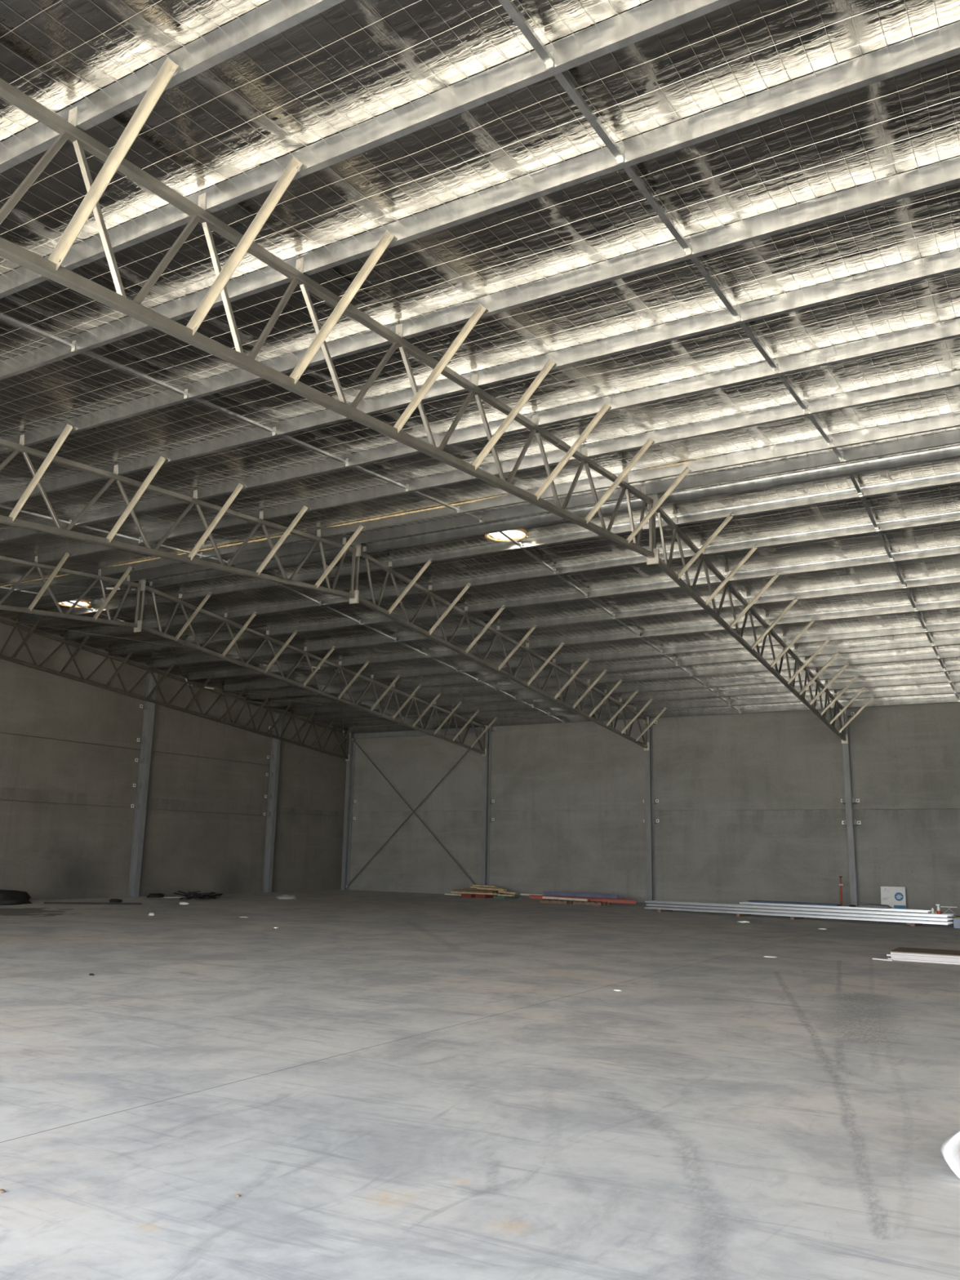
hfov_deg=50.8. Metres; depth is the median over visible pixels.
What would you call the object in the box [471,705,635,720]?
purlin
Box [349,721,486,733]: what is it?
purlin
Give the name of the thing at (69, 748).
wall
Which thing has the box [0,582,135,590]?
rod
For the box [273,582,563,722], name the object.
purlin bridging
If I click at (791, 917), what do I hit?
bearer
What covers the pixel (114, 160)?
roof truss
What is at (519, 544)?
purlin bridging
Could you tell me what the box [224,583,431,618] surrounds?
purlin
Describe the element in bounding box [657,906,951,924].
steel purlin
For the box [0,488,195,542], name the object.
purlin
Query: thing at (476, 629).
purlin
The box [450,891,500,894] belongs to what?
board
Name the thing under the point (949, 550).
purlin
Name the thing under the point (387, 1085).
floor
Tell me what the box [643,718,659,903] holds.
steel column
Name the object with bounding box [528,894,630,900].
steel beam
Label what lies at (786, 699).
purlin
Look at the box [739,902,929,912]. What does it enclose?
steel purlin
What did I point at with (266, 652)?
purlin
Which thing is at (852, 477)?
purlin bridging
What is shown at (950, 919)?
steel purlin
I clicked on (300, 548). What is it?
purlin
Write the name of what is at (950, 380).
purlin
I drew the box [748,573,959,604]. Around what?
purlin
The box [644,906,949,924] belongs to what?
steel purlin
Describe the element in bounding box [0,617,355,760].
roof truss
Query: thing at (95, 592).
purlin
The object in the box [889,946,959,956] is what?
sheet
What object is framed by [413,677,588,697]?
purlin
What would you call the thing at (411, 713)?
purlin
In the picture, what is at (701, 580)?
purlin
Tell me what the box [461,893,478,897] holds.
bearer
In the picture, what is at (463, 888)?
board
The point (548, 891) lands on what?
channel
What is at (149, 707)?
steel column
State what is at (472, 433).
purlin
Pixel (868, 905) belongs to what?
crumpled cloth
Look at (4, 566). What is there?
purlin
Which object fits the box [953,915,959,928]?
stack
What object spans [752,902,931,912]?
steel purlin
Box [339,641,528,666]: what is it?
purlin
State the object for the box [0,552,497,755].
roof truss
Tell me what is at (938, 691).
purlin
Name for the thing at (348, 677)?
purlin
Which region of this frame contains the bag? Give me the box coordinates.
[275,893,297,899]
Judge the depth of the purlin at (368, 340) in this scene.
13.26 m
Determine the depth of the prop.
31.88 m
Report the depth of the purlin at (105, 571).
22.50 m
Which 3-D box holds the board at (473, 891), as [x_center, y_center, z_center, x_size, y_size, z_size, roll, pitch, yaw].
[-0.220,9.281,37.380,1.753,0.050,0.300,-7,-14,33]
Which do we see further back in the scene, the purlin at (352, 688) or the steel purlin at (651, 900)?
the purlin at (352, 688)
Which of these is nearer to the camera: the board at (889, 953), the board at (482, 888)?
the board at (889, 953)
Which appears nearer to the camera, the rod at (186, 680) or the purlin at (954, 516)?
the purlin at (954, 516)
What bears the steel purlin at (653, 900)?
on the steel purlin at (950, 919)
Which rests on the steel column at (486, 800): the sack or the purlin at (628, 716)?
the purlin at (628, 716)
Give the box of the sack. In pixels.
[940,1131,959,1178]
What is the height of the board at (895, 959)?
0.029 m
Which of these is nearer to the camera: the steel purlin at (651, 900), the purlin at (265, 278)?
the purlin at (265, 278)
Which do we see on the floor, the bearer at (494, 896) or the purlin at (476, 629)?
the bearer at (494, 896)
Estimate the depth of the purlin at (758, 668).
30.63 m
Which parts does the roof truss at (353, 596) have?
ridge post, ridge plate, ridge plate, ridge post, post, plate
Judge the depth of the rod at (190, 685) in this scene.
36.85 m
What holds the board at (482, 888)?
on the board at (500, 891)
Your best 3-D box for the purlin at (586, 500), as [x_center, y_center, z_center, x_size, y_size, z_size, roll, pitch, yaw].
[0.047,-2.429,20.082,6.820,0.205,0.090,-6,-14,30]
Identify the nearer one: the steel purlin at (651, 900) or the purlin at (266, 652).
the steel purlin at (651, 900)
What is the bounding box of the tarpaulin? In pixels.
[0,889,32,905]
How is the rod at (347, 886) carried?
attached to the steel column at (350, 764)
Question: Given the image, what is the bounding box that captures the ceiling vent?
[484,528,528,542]
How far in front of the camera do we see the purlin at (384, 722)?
40.84 m
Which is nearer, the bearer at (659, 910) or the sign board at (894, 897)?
the bearer at (659, 910)
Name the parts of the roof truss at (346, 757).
post, plate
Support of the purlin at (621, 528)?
attached to the roof truss at (353, 596)
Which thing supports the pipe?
on the floor
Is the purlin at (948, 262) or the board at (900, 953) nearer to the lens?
the purlin at (948, 262)
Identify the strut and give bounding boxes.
[353,727,482,738]
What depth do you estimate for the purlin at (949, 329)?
13.07 m
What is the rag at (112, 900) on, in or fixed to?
on the floor
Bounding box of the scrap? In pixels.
[179,902,188,904]
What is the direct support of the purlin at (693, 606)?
attached to the roof truss at (353, 596)
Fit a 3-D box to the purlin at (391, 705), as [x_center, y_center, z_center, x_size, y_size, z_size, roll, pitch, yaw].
[-4.543,2.569,38.360,6.700,0.206,0.093,-6,-14,30]
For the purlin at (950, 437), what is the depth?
16.92 m
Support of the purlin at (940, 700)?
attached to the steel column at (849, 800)
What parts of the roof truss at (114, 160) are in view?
ridge post, ridge plate, ridge plate, ridge post, post, plate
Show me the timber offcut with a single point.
(873, 957)
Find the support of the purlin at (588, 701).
attached to the roof truss at (137, 625)
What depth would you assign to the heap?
31.79 m
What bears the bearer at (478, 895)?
on the floor
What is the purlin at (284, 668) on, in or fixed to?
attached to the roof truss at (346, 757)
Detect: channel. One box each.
[543,891,618,898]
[548,891,610,894]
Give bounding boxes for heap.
[173,890,222,899]
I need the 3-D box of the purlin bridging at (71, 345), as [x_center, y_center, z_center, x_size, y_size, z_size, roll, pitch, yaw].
[-4.271,-3.356,12.710,0.060,1.435,17.051,-6,-14,30]
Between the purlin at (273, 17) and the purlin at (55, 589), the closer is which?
the purlin at (273, 17)
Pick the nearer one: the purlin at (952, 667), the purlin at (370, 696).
the purlin at (952, 667)
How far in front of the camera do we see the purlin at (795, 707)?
34.93 m
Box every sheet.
[747,900,841,906]
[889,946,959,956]
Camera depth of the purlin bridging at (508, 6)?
8.85 m
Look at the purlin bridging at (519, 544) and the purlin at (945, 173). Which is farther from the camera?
the purlin bridging at (519, 544)
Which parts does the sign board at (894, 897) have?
blue panel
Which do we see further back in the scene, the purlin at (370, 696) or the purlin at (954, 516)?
the purlin at (370, 696)
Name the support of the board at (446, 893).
on the floor
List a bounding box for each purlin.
[0,104,74,173]
[0,190,203,298]
[0,255,300,380]
[0,432,22,453]
[0,462,116,504]
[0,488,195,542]
[0,554,36,571]
[0,567,100,594]
[0,574,127,603]
[0,579,152,612]
[14,591,181,624]
[22,321,399,446]
[35,509,262,563]
[63,611,226,639]
[72,0,345,131]
[100,528,319,576]
[108,629,268,654]
[116,371,475,475]
[128,536,344,582]
[148,544,365,587]
[148,645,306,668]
[177,559,391,599]
[186,659,340,680]
[195,412,536,499]
[201,0,739,213]
[222,673,373,692]
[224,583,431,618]
[245,682,392,699]
[261,444,584,519]
[266,604,466,635]
[267,690,413,706]
[291,699,433,715]
[298,21,959,275]
[303,623,498,652]
[311,707,453,721]
[319,473,620,537]
[332,715,471,728]
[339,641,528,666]
[344,484,644,545]
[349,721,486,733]
[363,497,647,553]
[370,657,554,679]
[388,515,675,568]
[392,667,572,688]
[398,155,959,339]
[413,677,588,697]
[429,546,701,591]
[434,688,605,705]
[453,697,620,713]
[465,573,727,613]
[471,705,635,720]
[474,248,959,387]
[485,712,647,726]
[497,596,749,631]
[527,617,768,648]
[534,317,959,426]
[553,636,785,664]
[571,649,795,674]
[584,369,959,457]
[587,661,805,684]
[604,673,817,693]
[620,683,826,702]
[627,411,959,484]
[634,693,835,711]
[643,429,959,495]
[644,900,949,917]
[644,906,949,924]
[645,903,949,921]
[647,702,844,718]
[648,903,951,920]
[651,900,953,916]
[653,900,951,917]
[656,906,953,924]
[657,444,959,506]
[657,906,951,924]
[661,903,953,920]
[673,471,959,525]
[701,510,959,555]
[725,544,959,582]
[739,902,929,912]
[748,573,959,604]
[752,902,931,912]
[768,598,959,626]
[784,621,959,644]
[795,636,959,657]
[807,649,959,668]
[817,663,959,679]
[826,675,959,689]
[835,686,959,700]
[843,695,959,708]
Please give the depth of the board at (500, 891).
36.39 m
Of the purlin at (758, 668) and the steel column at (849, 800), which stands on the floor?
the steel column at (849, 800)
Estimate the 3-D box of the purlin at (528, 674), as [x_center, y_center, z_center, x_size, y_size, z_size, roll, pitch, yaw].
[-0.061,1.261,32.898,6.720,0.206,0.093,-6,-14,30]
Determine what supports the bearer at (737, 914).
on the floor
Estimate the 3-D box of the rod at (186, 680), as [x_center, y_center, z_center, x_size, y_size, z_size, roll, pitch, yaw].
[-9.343,0.172,30.415,0.056,0.759,10.319,3,-12,-9]
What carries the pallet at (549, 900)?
on the floor
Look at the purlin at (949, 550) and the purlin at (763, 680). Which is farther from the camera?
the purlin at (763, 680)
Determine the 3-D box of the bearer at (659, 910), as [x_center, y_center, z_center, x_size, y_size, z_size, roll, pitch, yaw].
[5.491,8.020,29.986,0.100,0.070,0.740,-8,-15,37]
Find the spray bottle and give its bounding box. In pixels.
[935,904,941,914]
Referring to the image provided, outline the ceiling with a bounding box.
[0,0,959,730]
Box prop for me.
[839,875,843,909]
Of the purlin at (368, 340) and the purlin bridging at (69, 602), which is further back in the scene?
the purlin bridging at (69, 602)
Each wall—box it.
[0,616,347,900]
[340,702,959,915]
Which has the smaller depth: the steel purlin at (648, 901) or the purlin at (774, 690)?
the steel purlin at (648, 901)
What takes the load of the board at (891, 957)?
on the board at (895, 959)
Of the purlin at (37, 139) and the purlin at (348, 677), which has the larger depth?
the purlin at (348, 677)
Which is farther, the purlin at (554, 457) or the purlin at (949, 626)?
the purlin at (949, 626)
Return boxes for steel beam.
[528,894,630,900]
[532,895,635,903]
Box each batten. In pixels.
[520,893,541,895]
[542,896,588,901]
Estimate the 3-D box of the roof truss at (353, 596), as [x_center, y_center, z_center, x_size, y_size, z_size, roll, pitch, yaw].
[-2.308,-0.739,21.461,1.290,2.958,34.940,-6,-14,30]
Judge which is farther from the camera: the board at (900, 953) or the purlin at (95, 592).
the purlin at (95, 592)
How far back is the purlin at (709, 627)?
27.09 m
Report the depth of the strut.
41.75 m
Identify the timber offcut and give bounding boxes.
[872,957,893,960]
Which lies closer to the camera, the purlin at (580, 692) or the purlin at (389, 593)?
the purlin at (389, 593)
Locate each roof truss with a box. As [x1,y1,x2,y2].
[0,57,875,743]
[0,423,666,750]
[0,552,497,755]
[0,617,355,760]
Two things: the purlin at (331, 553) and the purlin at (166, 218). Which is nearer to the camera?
the purlin at (166, 218)
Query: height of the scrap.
0.072 m
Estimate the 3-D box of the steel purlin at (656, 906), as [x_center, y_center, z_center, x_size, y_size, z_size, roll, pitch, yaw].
[8.571,7.576,27.900,8.362,0.045,0.200,-8,-15,37]
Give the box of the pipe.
[43,902,142,904]
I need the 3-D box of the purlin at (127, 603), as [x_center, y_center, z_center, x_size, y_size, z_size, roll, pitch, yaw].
[-10.751,-0.859,28.102,6.700,0.206,0.093,-6,-14,30]
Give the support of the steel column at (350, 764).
on the floor
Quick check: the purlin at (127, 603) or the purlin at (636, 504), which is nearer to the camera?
the purlin at (636, 504)
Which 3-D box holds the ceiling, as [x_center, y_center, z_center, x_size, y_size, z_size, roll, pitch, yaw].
[0.129,-1.682,20.306,34.350,1.607,35.600,-6,-14,30]
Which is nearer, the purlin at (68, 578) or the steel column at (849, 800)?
the purlin at (68, 578)
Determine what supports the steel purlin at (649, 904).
on the steel purlin at (651, 908)
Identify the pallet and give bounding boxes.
[539,898,574,903]
[572,900,610,905]
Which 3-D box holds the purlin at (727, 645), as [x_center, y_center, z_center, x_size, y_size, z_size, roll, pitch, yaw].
[5.142,0.319,28.514,6.820,0.206,0.093,-6,-14,30]
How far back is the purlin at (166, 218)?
9.62 m
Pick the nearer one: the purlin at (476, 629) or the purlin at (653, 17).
the purlin at (653, 17)
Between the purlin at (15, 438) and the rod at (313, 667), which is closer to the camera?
the purlin at (15, 438)
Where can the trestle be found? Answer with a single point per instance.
(940, 906)
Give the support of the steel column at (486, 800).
on the floor
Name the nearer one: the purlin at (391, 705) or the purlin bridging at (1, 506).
the purlin bridging at (1, 506)
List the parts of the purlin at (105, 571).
insulation edge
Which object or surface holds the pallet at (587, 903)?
on the floor
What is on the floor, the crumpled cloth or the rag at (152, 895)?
the rag at (152, 895)
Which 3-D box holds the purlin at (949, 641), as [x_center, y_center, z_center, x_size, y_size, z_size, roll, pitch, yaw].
[11.862,0.052,26.087,7.290,0.206,0.093,-6,-14,30]
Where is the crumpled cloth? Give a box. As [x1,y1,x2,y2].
[857,903,893,908]
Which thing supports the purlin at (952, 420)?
attached to the roof truss at (114, 160)
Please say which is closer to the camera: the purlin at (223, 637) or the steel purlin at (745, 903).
the steel purlin at (745, 903)
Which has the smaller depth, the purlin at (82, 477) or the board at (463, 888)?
the purlin at (82, 477)
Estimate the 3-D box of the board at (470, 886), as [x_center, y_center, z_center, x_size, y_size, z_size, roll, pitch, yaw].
[0.278,9.138,37.264,1.351,0.060,0.280,-6,-14,32]
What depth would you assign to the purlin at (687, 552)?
22.87 m
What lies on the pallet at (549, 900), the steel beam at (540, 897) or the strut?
the steel beam at (540, 897)
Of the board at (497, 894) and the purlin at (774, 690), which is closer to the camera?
the purlin at (774, 690)
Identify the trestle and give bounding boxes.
[940,906,957,914]
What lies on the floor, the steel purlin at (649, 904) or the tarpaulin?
the tarpaulin
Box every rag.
[108,898,122,902]
[146,893,164,897]
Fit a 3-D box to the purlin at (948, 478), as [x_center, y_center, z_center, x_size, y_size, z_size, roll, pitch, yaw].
[6.958,-2.655,17.984,7.290,0.206,0.093,-6,-14,30]
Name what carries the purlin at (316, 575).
on the roof truss at (137, 625)
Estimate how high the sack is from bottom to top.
0.280 m
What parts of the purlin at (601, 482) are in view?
insulation edge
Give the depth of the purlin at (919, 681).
30.12 m
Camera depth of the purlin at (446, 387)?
14.76 m
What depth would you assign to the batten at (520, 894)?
35.52 m
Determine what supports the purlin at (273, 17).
attached to the roof truss at (114, 160)
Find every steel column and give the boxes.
[126,672,157,897]
[261,713,281,892]
[339,732,356,889]
[480,724,495,893]
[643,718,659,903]
[840,707,861,910]
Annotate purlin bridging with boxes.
[0,312,482,522]
[0,504,229,563]
[0,586,38,594]
[66,600,414,729]
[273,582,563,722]
[497,0,844,462]
[500,531,740,712]
[849,475,959,701]
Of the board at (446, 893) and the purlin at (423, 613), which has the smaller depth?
the purlin at (423, 613)
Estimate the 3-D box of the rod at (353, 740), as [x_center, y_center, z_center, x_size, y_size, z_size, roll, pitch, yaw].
[-2.745,6.864,40.836,6.398,6.050,0.080,-6,-14,30]
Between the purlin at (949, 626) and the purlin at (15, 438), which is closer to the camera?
the purlin at (15, 438)
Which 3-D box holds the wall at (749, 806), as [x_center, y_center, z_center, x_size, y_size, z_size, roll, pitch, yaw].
[9.002,5.691,34.599,34.420,6.660,0.232,-6,-14,30]
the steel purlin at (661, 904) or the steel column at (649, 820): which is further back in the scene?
the steel column at (649, 820)
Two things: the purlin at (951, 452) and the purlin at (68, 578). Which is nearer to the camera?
the purlin at (951, 452)
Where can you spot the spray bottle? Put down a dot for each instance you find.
(939, 912)
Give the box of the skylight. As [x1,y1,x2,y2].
[58,599,90,608]
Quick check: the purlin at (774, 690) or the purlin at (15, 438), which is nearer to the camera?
the purlin at (15, 438)
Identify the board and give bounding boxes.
[444,893,461,895]
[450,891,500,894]
[452,889,496,893]
[462,888,493,890]
[470,886,505,888]
[472,884,497,887]
[476,887,506,890]
[497,890,517,894]
[497,893,515,896]
[880,886,906,912]
[886,952,959,960]
[887,956,959,964]
[890,951,959,958]
[890,955,959,962]
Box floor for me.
[0,889,959,1279]
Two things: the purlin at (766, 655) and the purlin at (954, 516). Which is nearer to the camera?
the purlin at (954, 516)
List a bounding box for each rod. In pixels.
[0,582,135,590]
[0,619,336,671]
[144,595,189,684]
[190,684,478,728]
[345,749,469,887]
[351,737,475,884]
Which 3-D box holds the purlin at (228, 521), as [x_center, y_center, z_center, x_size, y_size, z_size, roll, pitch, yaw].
[-7.095,-2.123,21.188,6.720,0.205,0.090,-6,-14,30]
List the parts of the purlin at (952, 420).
insulation edge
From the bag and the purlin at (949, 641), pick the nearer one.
the purlin at (949, 641)
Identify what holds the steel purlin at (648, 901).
on the steel purlin at (649, 904)
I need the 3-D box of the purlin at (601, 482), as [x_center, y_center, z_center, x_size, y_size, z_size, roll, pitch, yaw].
[-0.392,-2.526,19.331,6.820,0.205,0.116,-6,-14,30]
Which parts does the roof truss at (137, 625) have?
ridge post, ridge plate, ridge post, ridge plate, post, plate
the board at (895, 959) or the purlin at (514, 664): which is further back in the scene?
the purlin at (514, 664)
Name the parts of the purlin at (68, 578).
insulation edge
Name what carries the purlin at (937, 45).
attached to the roof truss at (114, 160)
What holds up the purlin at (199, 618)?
attached to the roof truss at (346, 757)
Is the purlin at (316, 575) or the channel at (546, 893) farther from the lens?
the channel at (546, 893)
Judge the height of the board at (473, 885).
0.060 m
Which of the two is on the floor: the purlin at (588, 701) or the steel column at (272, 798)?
the steel column at (272, 798)
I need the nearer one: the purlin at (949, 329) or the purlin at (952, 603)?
the purlin at (949, 329)
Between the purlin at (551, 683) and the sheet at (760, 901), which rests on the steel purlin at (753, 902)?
the sheet at (760, 901)
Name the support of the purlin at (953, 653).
attached to the roof truss at (114, 160)
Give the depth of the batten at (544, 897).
33.85 m
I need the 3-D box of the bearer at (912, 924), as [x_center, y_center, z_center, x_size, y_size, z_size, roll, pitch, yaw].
[11.114,7.228,25.724,0.100,0.070,0.740,-8,-15,37]
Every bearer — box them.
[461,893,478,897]
[475,893,497,897]
[493,895,519,899]
[657,909,672,911]
[736,913,750,916]
[790,916,804,919]
[910,923,923,926]
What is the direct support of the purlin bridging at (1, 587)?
attached to the purlin at (55, 589)

